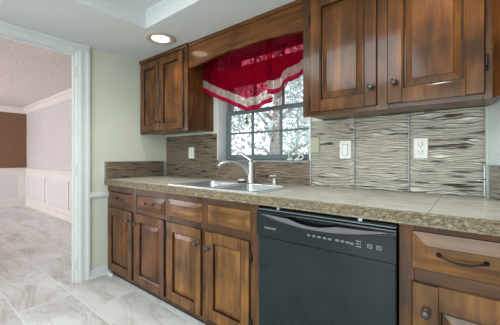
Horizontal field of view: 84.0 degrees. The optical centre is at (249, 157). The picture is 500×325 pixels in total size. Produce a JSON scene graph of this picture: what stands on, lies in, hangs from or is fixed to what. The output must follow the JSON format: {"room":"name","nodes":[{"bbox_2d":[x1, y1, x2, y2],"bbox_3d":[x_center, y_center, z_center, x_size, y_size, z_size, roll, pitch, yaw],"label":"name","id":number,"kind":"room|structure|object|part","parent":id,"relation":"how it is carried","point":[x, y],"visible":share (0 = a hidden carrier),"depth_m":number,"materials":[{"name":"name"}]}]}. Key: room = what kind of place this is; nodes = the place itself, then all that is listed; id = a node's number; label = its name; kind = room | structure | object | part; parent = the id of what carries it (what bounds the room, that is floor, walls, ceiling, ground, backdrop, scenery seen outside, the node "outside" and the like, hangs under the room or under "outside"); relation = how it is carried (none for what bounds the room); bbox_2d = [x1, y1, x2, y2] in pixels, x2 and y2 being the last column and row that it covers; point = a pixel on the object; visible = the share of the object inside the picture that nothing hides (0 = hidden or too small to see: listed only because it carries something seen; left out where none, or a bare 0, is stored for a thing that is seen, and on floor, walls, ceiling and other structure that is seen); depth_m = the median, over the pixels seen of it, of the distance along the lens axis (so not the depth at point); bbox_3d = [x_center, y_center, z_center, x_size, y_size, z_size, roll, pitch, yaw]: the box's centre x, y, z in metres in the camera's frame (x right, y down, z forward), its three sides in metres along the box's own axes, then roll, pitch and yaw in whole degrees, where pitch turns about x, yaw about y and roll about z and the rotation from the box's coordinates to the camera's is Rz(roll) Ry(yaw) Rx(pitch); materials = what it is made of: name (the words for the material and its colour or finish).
{"room":"kitchen","nodes":[
{"label":"kitchen","id":0,"kind":"room"},
{"bbox_2d":[0,112,26,167],"bbox_3d":[-6.309,-0.062,4.517,0.100,2.235,4.250,0,0,38],"label":"wall","id":1,"kind":"structure","parent":0,"point":[13,126],"depth_m":5.97,"materials":[{"name":"brown paint"}]},
{"bbox_2d":[0,38,71,107],"bbox_3d":[-4.346,-1.130,2.962,5.108,0.100,4.250,0,0,38],"label":"ceiling","id":2,"kind":"structure","parent":0,"point":[29,74],"depth_m":3.57,"materials":[{"name":"paint"}]},
{"bbox_2d":[27,99,71,170],"bbox_3d":[-2.980,-0.062,4.687,5.108,2.235,0.150,0,0,38],"label":"wall","id":3,"kind":"structure","parent":0,"point":[49,129],"depth_m":5.15,"materials":[{"name":"paint"}]},
{"bbox_2d":[0,88,71,113],"bbox_3d":[-4.306,-1.020,2.931,5.008,0.121,4.250,0,0,38],"label":"crown molding","id":4,"kind":"structure","parent":3,"relation":"attached to","point":[66,95],"depth_m":5.34,"materials":[{"name":"paint"}]},
{"bbox_2d":[0,168,71,174],"bbox_3d":[-4.306,0.255,2.931,5.008,0.060,4.250,0,0,38],"label":"chair rail","id":5,"kind":"object","parent":3,"relation":"attached to","point":[1,169],"visible":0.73,"depth_m":5.48,"materials":[{"name":"paint"}]},
{"bbox_2d":[0,201,71,222],"bbox_3d":[-4.306,1.005,2.931,5.008,0.100,4.250,0,0,38],"label":"baseboard","id":6,"kind":"structure","parent":3,"relation":"attached to","point":[62,216],"depth_m":5.45,"materials":[{"name":"paint"}]},
{"bbox_2d":[0,205,205,324],"bbox_3d":[-2.899,1.105,1.977,8.800,0.100,4.700,0,0,38],"label":"floor","id":7,"kind":"structure","parent":0,"point":[37,287],"depth_m":2.22,"materials":[{"name":"tile"}]},
{"bbox_2d":[0,170,71,210],"bbox_3d":[-4.306,0.667,2.931,5.008,0.775,4.250,0,0,38],"label":"wainscoting","id":8,"kind":"object","parent":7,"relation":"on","point":[9,184],"visible":0.21,"depth_m":5.61,"materials":[{"name":"paint"}]},
{"bbox_2d":[0,170,71,215],"bbox_3d":[-4.305,0.620,2.930,5.004,0.668,4.250,0,0,38],"label":"frame","id":9,"kind":"object","parent":8,"relation":"attached to","point":[23,179],"visible":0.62,"depth_m":5.52,"materials":[{"name":"paint"}]},
{"bbox_2d":[108,185,169,304],"bbox_3d":[-0.772,0.649,2.459,0.908,0.811,0.629,0,0,38],"label":"base cabinet","id":10,"kind":"object","parent":7,"relation":"on","point":[137,218],"visible":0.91,"depth_m":2.18,"materials":[{"name":"brown wood"}]},
{"bbox_3d":[-1.117,0.722,2.384,0.281,0.426,0.018,0,0,38],"label":"panel","id":11,"kind":"part","parent":10,"relation":"part of","materials":[{"name":"brown wood"}]},
{"bbox_3d":[-1.117,0.722,2.384,0.411,0.556,0.019,0,0,38],"label":"door","id":12,"kind":"part","parent":10,"relation":"part of","materials":[{"name":"brown wood"}]},
{"bbox_3d":[-1.110,0.360,2.380,0.409,0.110,0.022,0,0,38],"label":"drawer","id":13,"kind":"part","parent":10,"relation":"part of","materials":[{"name":"brown wood"}]},
{"bbox_3d":[-1.101,0.273,2.387,0.380,0.055,0.019,0,0,38],"label":"rail","id":14,"kind":"part","parent":10,"relation":"part of","materials":[{"name":"brown wood"}]},
{"bbox_3d":[-1.101,0.427,2.387,0.380,0.055,0.019,0,0,38],"label":"rail","id":15,"kind":"part","parent":10,"relation":"part of","materials":[{"name":"brown wood"}]},
{"bbox_3d":[-0.761,0.721,2.102,0.263,0.420,0.018,0,0,38],"label":"panel","id":16,"kind":"part","parent":10,"relation":"part of","materials":[{"name":"brown wood"}]},
{"bbox_3d":[-0.761,0.721,2.102,0.393,0.550,0.019,0,0,38],"label":"door","id":17,"kind":"part","parent":10,"relation":"part of","materials":[{"name":"brown wood"}]},
{"bbox_3d":[-0.750,0.273,2.110,0.395,0.055,0.019,0,0,38],"label":"rail","id":18,"kind":"part","parent":10,"relation":"part of","materials":[{"name":"brown wood"}]},
{"bbox_3d":[-0.750,0.427,2.110,0.395,0.055,0.019,0,0,38],"label":"rail","id":19,"kind":"part","parent":10,"relation":"part of","materials":[{"name":"brown wood"}]},
{"bbox_3d":[-0.750,1.002,2.110,0.395,0.035,0.019,0,0,38],"label":"rail","id":20,"kind":"part","parent":10,"relation":"part of","materials":[{"name":"brown wood"}]},
{"bbox_3d":[-0.754,0.355,2.098,0.389,0.114,0.022,0,0,38],"label":"drawer","id":21,"kind":"part","parent":10,"relation":"part of","materials":[{"name":"brown wood"}]},
{"bbox_2d":[104,176,499,236],"bbox_3d":[0.063,0.220,1.817,3.017,0.048,0.637,0,0,38],"label":"countertop","id":22,"kind":"structure","parent":10,"relation":"on","point":[478,215],"depth_m":1.27,"materials":[{"name":"stone"}]},
{"bbox_2d":[168,180,300,193],"bbox_3d":[-0.119,0.282,1.936,0.800,0.185,0.492,0,0,38],"label":"sink","id":23,"kind":"object","parent":22,"relation":"in","point":[227,185],"visible":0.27,"depth_m":1.95,"materials":[{"name":"metal"}]},
{"bbox_3d":[-0.289,0.281,2.027,0.348,0.184,0.358,0,0,38],"label":"bowl","id":24,"kind":"part","parent":23,"relation":"part of","materials":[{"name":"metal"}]},
{"bbox_2d":[217,152,255,182],"bbox_3d":[-0.099,0.074,2.064,0.289,0.232,0.072,0,0,-8],"label":"faucet","id":25,"kind":"object","parent":23,"relation":"on","point":[249,170],"visible":0.99,"depth_m":2.05,"materials":[{"name":"silver metal"}]},
{"bbox_3d":[-0.111,0.079,2.054,0.264,0.127,0.041,0,0,-12],"label":"spout","id":26,"kind":"part","parent":25,"relation":"part of","materials":[{"name":"silver metal"}]},
{"bbox_3d":[-0.032,-0.001,2.080,0.107,0.081,0.037,0,0,6],"label":"lever","id":27,"kind":"part","parent":25,"relation":"part of","materials":[{"name":"silver metal"}]},
{"bbox_2d":[238,179,246,182],"bbox_3d":[-0.060,0.176,2.124,0.067,0.028,0.067,0,0,38],"label":"stopper","id":28,"kind":"object","parent":23,"relation":"on","point":[239,180],"visible":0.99,"depth_m":2.10,"materials":[{"name":"silver metal"}]},
{"bbox_3d":[0.009,0.281,1.791,0.348,0.184,0.358,0,0,38],"label":"bowl","id":29,"kind":"part","parent":23,"relation":"part of","materials":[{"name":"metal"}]},
{"bbox_2d":[269,174,277,184],"bbox_3d":[0.170,0.153,1.951,0.062,0.074,0.053,0,0,38],"label":"soap dispenser","id":30,"kind":"object","parent":23,"relation":"on","point":[274,180],"visible":1,"depth_m":1.93,"materials":[{"name":"silver metal"}]},
{"bbox_2d":[167,193,264,324],"bbox_3d":[-0.101,0.649,1.927,0.805,0.811,0.629,0,0,38],"label":"base cabinet","id":31,"kind":"object","parent":7,"relation":"on","point":[213,244],"visible":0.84,"depth_m":1.67,"materials":[{"name":"brown wood"}]},
{"bbox_3d":[-0.444,0.723,1.850,0.229,0.415,0.018,0,0,38],"label":"panel","id":32,"kind":"part","parent":31,"relation":"part of","materials":[{"name":"brown wood"}]},
{"bbox_3d":[-0.444,0.723,1.851,0.359,0.545,0.019,0,0,38],"label":"door","id":33,"kind":"part","parent":31,"relation":"part of","materials":[{"name":"brown wood"}]},
{"bbox_3d":[-0.428,0.273,1.855,0.335,0.055,0.019,0,0,38],"label":"rail","id":34,"kind":"part","parent":31,"relation":"part of","materials":[{"name":"brown wood"}]},
{"bbox_3d":[-0.428,0.427,1.855,0.335,0.055,0.019,0,0,38],"label":"rail","id":35,"kind":"part","parent":31,"relation":"part of","materials":[{"name":"brown wood"}]},
{"bbox_3d":[-0.428,1.002,1.855,0.335,0.035,0.019,0,0,38],"label":"rail","id":36,"kind":"part","parent":31,"relation":"part of","materials":[{"name":"brown wood"}]},
{"bbox_3d":[-0.434,0.350,1.845,0.356,0.124,0.022,0,0,38],"label":"drawer","id":37,"kind":"part","parent":31,"relation":"part of","materials":[{"name":"brown wood"}]},
{"bbox_3d":[-0.257,0.548,1.670,0.031,0.031,0.032,0,0,38],"label":"knob","id":38,"kind":"part","parent":31,"relation":"part of","materials":[{"name":"grey metal"}]},
{"bbox_3d":[-0.123,1.002,1.613,0.335,0.035,0.019,0,0,38],"label":"rail","id":39,"kind":"part","parent":31,"relation":"part of","materials":[{"name":"brown wood"}]},
{"bbox_3d":[-0.135,0.719,1.606,0.216,0.403,0.018,0,0,38],"label":"panel","id":40,"kind":"part","parent":31,"relation":"part of","materials":[{"name":"brown wood"}]},
{"bbox_3d":[-0.135,0.719,1.606,0.346,0.533,0.019,0,0,38],"label":"door","id":41,"kind":"part","parent":31,"relation":"part of","materials":[{"name":"brown wood"}]},
{"bbox_3d":[-0.123,0.273,1.613,0.335,0.055,0.019,0,0,38],"label":"rail","id":42,"kind":"part","parent":31,"relation":"part of","materials":[{"name":"brown wood"}]},
{"bbox_3d":[-0.123,0.427,1.613,0.335,0.055,0.019,0,0,38],"label":"rail","id":43,"kind":"part","parent":31,"relation":"part of","materials":[{"name":"brown wood"}]},
{"bbox_3d":[-0.128,0.348,1.603,0.338,0.120,0.022,0,0,38],"label":"drawer","id":44,"kind":"part","parent":31,"relation":"part of","materials":[{"name":"brown wood"}]},
{"bbox_2d":[257,206,398,324],"bbox_3d":[0.470,0.647,1.464,0.650,0.805,0.588,0,0,38],"label":"dishwasher","id":45,"kind":"object","parent":7,"relation":"on","point":[315,268],"visible":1,"depth_m":1.22,"materials":[{"name":"black plastic"}]},
{"bbox_3d":[0.306,0.338,1.256,0.650,0.129,0.058,0,0,38],"label":"control panel","id":46,"kind":"part","parent":45,"relation":"part of","materials":[{"name":"black plastic"}]},
{"bbox_2d":[265,206,398,262],"bbox_3d":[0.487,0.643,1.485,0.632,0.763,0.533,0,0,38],"label":"control panel","id":47,"kind":"object","parent":45,"relation":"in","point":[311,222],"depth_m":1.25,"materials":[{"name":"black plastic"}]},
{"bbox_2d":[399,223,499,324],"bbox_3d":[0.951,0.649,1.095,0.554,0.811,0.629,0,0,38],"label":"base cabinet","id":48,"kind":"object","parent":7,"relation":"on","point":[447,277],"visible":0.93,"depth_m":0.95,"materials":[{"name":"brown wood"}]},
{"bbox_3d":[0.618,0.552,0.977,0.031,0.031,0.032,0,0,38],"label":"knob","id":49,"kind":"part","parent":48,"relation":"part of","materials":[{"name":"grey metal"}]},
{"bbox_3d":[0.768,0.338,0.893,0.435,0.140,0.022,0,0,38],"label":"drawer","id":50,"kind":"part","parent":48,"relation":"part of","materials":[{"name":"brown wood"}]},
{"bbox_3d":[0.770,0.716,0.890,0.438,0.528,0.019,0,0,38],"label":"door","id":51,"kind":"part","parent":48,"relation":"part of","materials":[{"name":"brown wood"}]},
{"bbox_3d":[0.777,0.273,0.901,0.420,0.055,0.019,0,0,38],"label":"rail","id":52,"kind":"part","parent":48,"relation":"part of","materials":[{"name":"brown wood"}]},
{"bbox_3d":[0.777,0.427,0.901,0.420,0.055,0.019,0,0,38],"label":"rail","id":53,"kind":"part","parent":48,"relation":"part of","materials":[{"name":"brown wood"}]},
{"bbox_3d":[0.769,0.716,0.890,0.262,0.352,0.018,0,0,38],"label":"panel","id":54,"kind":"part","parent":48,"relation":"part of","materials":[{"name":"brown wood"}]},
{"bbox_3d":[0.699,0.344,0.916,0.144,0.024,0.028,0,0,38],"label":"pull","id":55,"kind":"part","parent":48,"relation":"part of","materials":[{"name":"metal"}]},
{"bbox_2d":[90,48,165,269],"bbox_3d":[-2.288,-0.098,1.363,0.104,2.305,4.297,0,0,38],"label":"wall","id":56,"kind":"structure","parent":0,"point":[115,135],"depth_m":2.54,"materials":[{"name":"beige paint"}]},
{"bbox_2d":[0,21,89,282],"bbox_3d":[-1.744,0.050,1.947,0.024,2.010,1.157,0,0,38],"label":"door frame","id":57,"kind":"structure","parent":56,"relation":"attached to","point":[84,51],"depth_m":2.35,"materials":[{"name":"white paint"}]},
{"bbox_2d":[90,191,108,198],"bbox_3d":[-1.335,0.333,2.463,0.024,0.055,0.161,0,0,38],"label":"trim","id":58,"kind":"structure","parent":56,"relation":"attached to","point":[101,194],"depth_m":2.45,"materials":[{"name":"white paint"}]},
{"bbox_2d":[90,265,111,279],"bbox_3d":[-1.316,1.018,2.485,0.028,0.075,0.218,0,0,38],"label":"baseboard","id":59,"kind":"structure","parent":56,"relation":"attached to","point":[98,272],"depth_m":2.46,"materials":[{"name":"white paint"}]},
{"bbox_2d":[104,161,164,178],"bbox_3d":[-1.117,0.117,2.746,0.016,0.158,0.623,0,0,38],"label":"backsplash panel","id":60,"kind":"object","parent":56,"relation":"attached to","point":[112,169],"visible":1,"depth_m":2.71,"materials":[{"name":"brown tile"}]},
{"bbox_2d":[0,0,295,61],"bbox_3d":[-0.919,-1.103,0.279,3.388,0.295,4.297,0,0,38],"label":"ceiling","id":61,"kind":"structure","parent":0,"point":[116,27],"depth_m":1.94,"materials":[{"name":"paint"}]},
{"bbox_2d":[145,32,175,44],"bbox_3d":[-0.716,-0.949,2.225,0.235,0.012,0.235,0,0,38],"label":"recessed light","id":62,"kind":"object","parent":61,"relation":"in","point":[161,38],"visible":1,"depth_m":2.21,"materials":[{"name":"white metal"}]},
{"bbox_3d":[-0.716,-0.948,2.225,0.136,0.007,0.136,0,0,38],"label":"bulb","id":63,"kind":"part","parent":62,"relation":"part of","materials":[{"name":"white glass"}]},
{"bbox_2d":[166,97,487,197],"bbox_3d":[0.234,-0.098,2.222,2.992,2.305,0.180,0,0,38],"label":"wall","id":64,"kind":"structure","parent":0,"point":[214,98],"depth_m":1.82,"materials":[{"name":"grey tile"}]},
{"bbox_2d":[139,43,212,134],"bbox_3d":[-0.729,-0.590,2.649,0.741,0.728,0.343,0,0,38],"label":"upper cabinet","id":65,"kind":"object","parent":64,"relation":"attached to","point":[173,100],"visible":0.97,"depth_m":2.46,"materials":[{"name":"brown wood"}]},
{"bbox_3d":[-0.963,-0.580,2.669,0.300,0.664,0.019,0,0,38],"label":"door","id":66,"kind":"part","parent":65,"relation":"part of","materials":[{"name":"brown wood"}]},
{"bbox_3d":[-0.964,-0.580,2.669,0.184,0.548,0.018,0,0,38],"label":"panel","id":67,"kind":"part","parent":65,"relation":"part of","materials":[{"name":"brown wood"}]},
{"bbox_3d":[-0.956,-0.244,2.679,0.265,0.036,0.019,0,0,38],"label":"rail","id":68,"kind":"part","parent":65,"relation":"part of","materials":[{"name":"brown wood"}]},
{"bbox_3d":[-0.702,-0.580,2.462,0.221,0.538,0.018,0,0,38],"label":"panel","id":69,"kind":"part","parent":65,"relation":"part of","materials":[{"name":"brown wood"}]},
{"bbox_3d":[-0.702,-0.580,2.462,0.347,0.664,0.019,0,0,38],"label":"door","id":70,"kind":"part","parent":65,"relation":"part of","materials":[{"name":"brown wood"}]},
{"bbox_3d":[-0.687,-0.244,2.467,0.330,0.036,0.019,0,0,38],"label":"rail","id":71,"kind":"part","parent":65,"relation":"part of","materials":[{"name":"brown wood"}]},
{"bbox_2d":[188,0,302,68],"bbox_3d":[-0.094,-0.852,2.002,1.068,0.204,0.036,0,0,38],"label":"valance board","id":72,"kind":"object","parent":65,"relation":"attached to","point":[287,19],"visible":1,"depth_m":1.92,"materials":[{"name":"brown wood"}]},
{"bbox_2d":[203,33,302,123],"bbox_3d":[0.016,-0.589,2.144,1.056,0.653,0.115,0,0,38],"label":"valance curtain","id":73,"kind":"object","parent":72,"relation":"hanging from","point":[247,78],"visible":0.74,"depth_m":2.10,"materials":[{"name":"red fabric"}]},
{"bbox_2d":[166,134,217,178],"bbox_3d":[-0.600,-0.011,2.757,0.780,0.412,0.014,0,0,38],"label":"backsplash panel","id":74,"kind":"object","parent":64,"relation":"attached to","point":[204,163],"visible":1,"depth_m":2.72,"materials":[{"name":"brown tile"}]},
{"bbox_2d":[189,147,194,158],"bbox_3d":[-0.575,-0.044,2.725,0.075,0.112,0.020,0,0,38],"label":"wall outlet","id":75,"kind":"object","parent":74,"relation":"attached to","point":[191,149],"visible":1,"depth_m":2.71,"materials":[{"name":"white plastic"}]},
{"bbox_2d":[217,74,310,162],"bbox_3d":[0.116,-0.449,2.290,0.918,0.973,0.177,0,0,38],"label":"window","id":76,"kind":"structure","parent":64,"relation":"in","point":[224,119],"depth_m":2.40,"materials":[{"name":"white paint"}]},
{"bbox_3d":[0.103,0.030,2.274,0.894,0.016,0.136,0,0,38],"label":"sill","id":77,"kind":"part","parent":76,"relation":"part of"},
{"bbox_3d":[0.149,-0.451,2.332,0.894,0.944,0.071,0,0,38],"label":"sash","id":78,"kind":"part","parent":76,"relation":"part of","materials":[{"name":"grey paint"}]},
{"bbox_2d":[294,154,303,159],"bbox_3d":[0.355,-0.002,2.047,0.055,0.048,0.074,0,0,-23],"label":"figurine","id":79,"kind":"object","parent":76,"relation":"on","point":[297,158],"visible":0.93,"depth_m":2.03,"materials":[{"name":"white ceramic"}]},
{"bbox_2d":[218,162,309,184],"bbox_3d":[0.066,0.117,2.229,0.916,0.156,0.014,0,0,38],"label":"backsplash panel","id":80,"kind":"object","parent":64,"relation":"attached to","point":[287,173],"visible":0.81,"depth_m":2.14,"materials":[{"name":"brown tile"}]},
{"bbox_2d":[310,118,353,187],"bbox_3d":[0.542,-0.028,1.851,0.298,0.446,0.016,0,0,38],"label":"backsplash panel","id":81,"kind":"object","parent":64,"relation":"attached to","point":[327,168],"visible":1,"depth_m":1.84,"materials":[{"name":"streaked grey-beige stone tile"},{"name":"silver metal trim"}]},
{"bbox_2d":[311,138,319,152],"bbox_3d":[0.451,-0.083,1.914,0.063,0.105,0.017,0,0,38],"label":"blank plate","id":82,"kind":"object","parent":81,"relation":"attached to","point":[315,142],"visible":1,"depth_m":1.91,"materials":[{"name":"beige plastic"}]},
{"bbox_2d":[340,140,351,158],"bbox_3d":[0.613,-0.049,1.783,0.076,0.118,0.021,0,0,38],"label":"light switch","id":83,"kind":"object","parent":81,"relation":"attached to","point":[345,146],"visible":1,"depth_m":1.77,"materials":[{"name":"white plastic"}]},
{"bbox_2d":[354,113,407,191],"bbox_3d":[0.779,-0.028,1.664,0.303,0.446,0.016,0,0,38],"label":"backsplash panel","id":84,"kind":"object","parent":64,"relation":"attached to","point":[380,142],"visible":1,"depth_m":1.66,"materials":[{"name":"streaked grey-beige stone tile"},{"name":"silver metal trim"}]},
{"bbox_2d":[303,0,495,119],"bbox_3d":[0.736,-0.597,1.490,0.866,0.714,0.343,0,0,38],"label":"upper cabinet","id":85,"kind":"object","parent":64,"relation":"attached to","point":[362,58],"visible":1,"depth_m":1.35,"materials":[{"name":"brown wood"}]},
{"bbox_3d":[0.497,-0.594,1.512,0.235,0.533,0.018,0,0,38],"label":"panel","id":86,"kind":"part","parent":85,"relation":"part of","materials":[{"name":"brown wood"}]},
{"bbox_3d":[0.498,-0.594,1.512,0.365,0.663,0.019,0,0,38],"label":"door","id":87,"kind":"part","parent":85,"relation":"part of","materials":[{"name":"brown wood"}]},
{"bbox_3d":[0.506,-0.258,1.522,0.347,0.035,0.019,0,0,38],"label":"rail","id":88,"kind":"part","parent":85,"relation":"part of","materials":[{"name":"brown wood"}]},
{"bbox_3d":[0.605,-0.356,1.395,0.031,0.031,0.032,0,0,38],"label":"knob","id":89,"kind":"part","parent":85,"relation":"part of","materials":[{"name":"grey metal"}]},
{"bbox_3d":[0.688,-0.362,1.329,0.031,0.031,0.032,0,0,38],"label":"knob","id":90,"kind":"part","parent":85,"relation":"part of","materials":[{"name":"grey metal"}]},
{"bbox_3d":[0.823,-0.594,1.255,0.230,0.525,0.018,0,0,38],"label":"panel","id":91,"kind":"part","parent":85,"relation":"part of","materials":[{"name":"brown wood"}]},
{"bbox_3d":[0.823,-0.594,1.255,0.368,0.663,0.019,0,0,38],"label":"door","id":92,"kind":"part","parent":85,"relation":"part of","materials":[{"name":"brown wood"}]},
{"bbox_3d":[0.831,-0.258,1.265,0.357,0.035,0.019,0,0,38],"label":"rail","id":93,"kind":"part","parent":85,"relation":"part of","materials":[{"name":"brown wood"}]},
{"bbox_2d":[408,107,484,196],"bbox_3d":[1.027,-0.028,1.467,0.331,0.446,0.016,0,0,38],"label":"backsplash panel","id":94,"kind":"object","parent":64,"relation":"attached to","point":[455,165],"visible":1,"depth_m":1.45,"materials":[{"name":"grey tile"}]},
{"bbox_2d":[413,137,428,158],"bbox_3d":[0.939,-0.050,1.526,0.070,0.116,0.020,0,0,38],"label":"wall outlet","id":95,"kind":"object","parent":94,"relation":"attached to","point":[420,145],"visible":1,"depth_m":1.52,"materials":[{"name":"white plastic"}]},
{"bbox_2d":[417,141,423,147],"bbox_3d":[0.934,-0.071,1.520,0.034,0.034,0.003,0,0,38],"label":"receptacle","id":96,"kind":"object","parent":95,"relation":"attached to","point":[420,144],"depth_m":1.52,"materials":[{"name":"white plastic"}]},
{"bbox_2d":[417,149,423,154],"bbox_3d":[0.934,-0.029,1.520,0.034,0.034,0.003,0,0,38],"label":"receptacle","id":97,"kind":"object","parent":95,"relation":"attached to","point":[419,151],"depth_m":1.52,"materials":[{"name":"white plastic"}]},
{"bbox_2d":[488,97,499,197],"bbox_3d":[1.153,-0.098,0.837,0.120,2.305,1.050,0,0,8],"label":"wall","id":98,"kind":"structure","parent":0,"point":[494,109],"depth_m":1.32,"materials":[{"name":"white paint"}]},
{"bbox_2d":[487,165,499,199],"bbox_3d":[1.118,0.117,1.070,0.018,0.158,0.560,0,0,8],"label":"backsplash panel","id":99,"kind":"object","parent":98,"relation":"attached to","point":[494,170],"visible":1,"depth_m":1.30,"materials":[{"name":"grey tile"}]},
{"bbox_2d":[493,0,499,97],"bbox_3d":[1.024,-0.597,0.916,0.154,0.714,0.389,0,0,8],"label":"upper cabinet","id":100,"kind":"object","parent":98,"relation":"attached to","point":[496,3],"visible":1,"depth_m":1.10,"materials":[{"name":"brown wood"}]},
{"label":"outside","id":101,"kind":"structure","parent":0,"visible":0},
{"bbox_3d":[4.375,1.450,11.970,24.000,0.100,19.800,0,0,38],"label":"ground","id":102,"kind":"structure","parent":101,"visible":0},
{"bbox_2d":[232,106,263,154],"bbox_3d":[-1.177,-1.481,11.851,4.337,5.792,3.234,0,0,38],"label":"tree","id":103,"kind":"object","parent":102,"relation":"on","point":[234,127],"visible":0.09,"depth_m":11.41,"materials":[{"name":"grey plant"}]},
{"bbox_2d":[233,75,308,154],"bbox_3d":[0.507,-1.653,7.161,4.146,6.156,3.465,0,0,38],"label":"tree","id":104,"kind":"object","parent":102,"relation":"on","point":[274,124],"visible":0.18,"depth_m":6.99,"materials":[{"name":"grey plant"}]},
{"bbox_2d":[255,87,308,153],"bbox_3d":[2.625,-1.623,14.684,4.626,6.077,3.863,0,0,38],"label":"tree","id":105,"kind":"object","parent":102,"relation":"on","point":[299,94],"visible":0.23,"depth_m":14.59,"materials":[{"name":"grey plant"}]},
{"bbox_2d":[283,75,308,153],"bbox_3d":[2.501,-1.519,9.237,3.646,5.866,3.054,0,0,38],"label":"tree","id":106,"kind":"object","parent":102,"relation":"on","point":[298,85],"visible":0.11,"depth_m":9.60,"materials":[{"name":"grey plant"}]}
]}

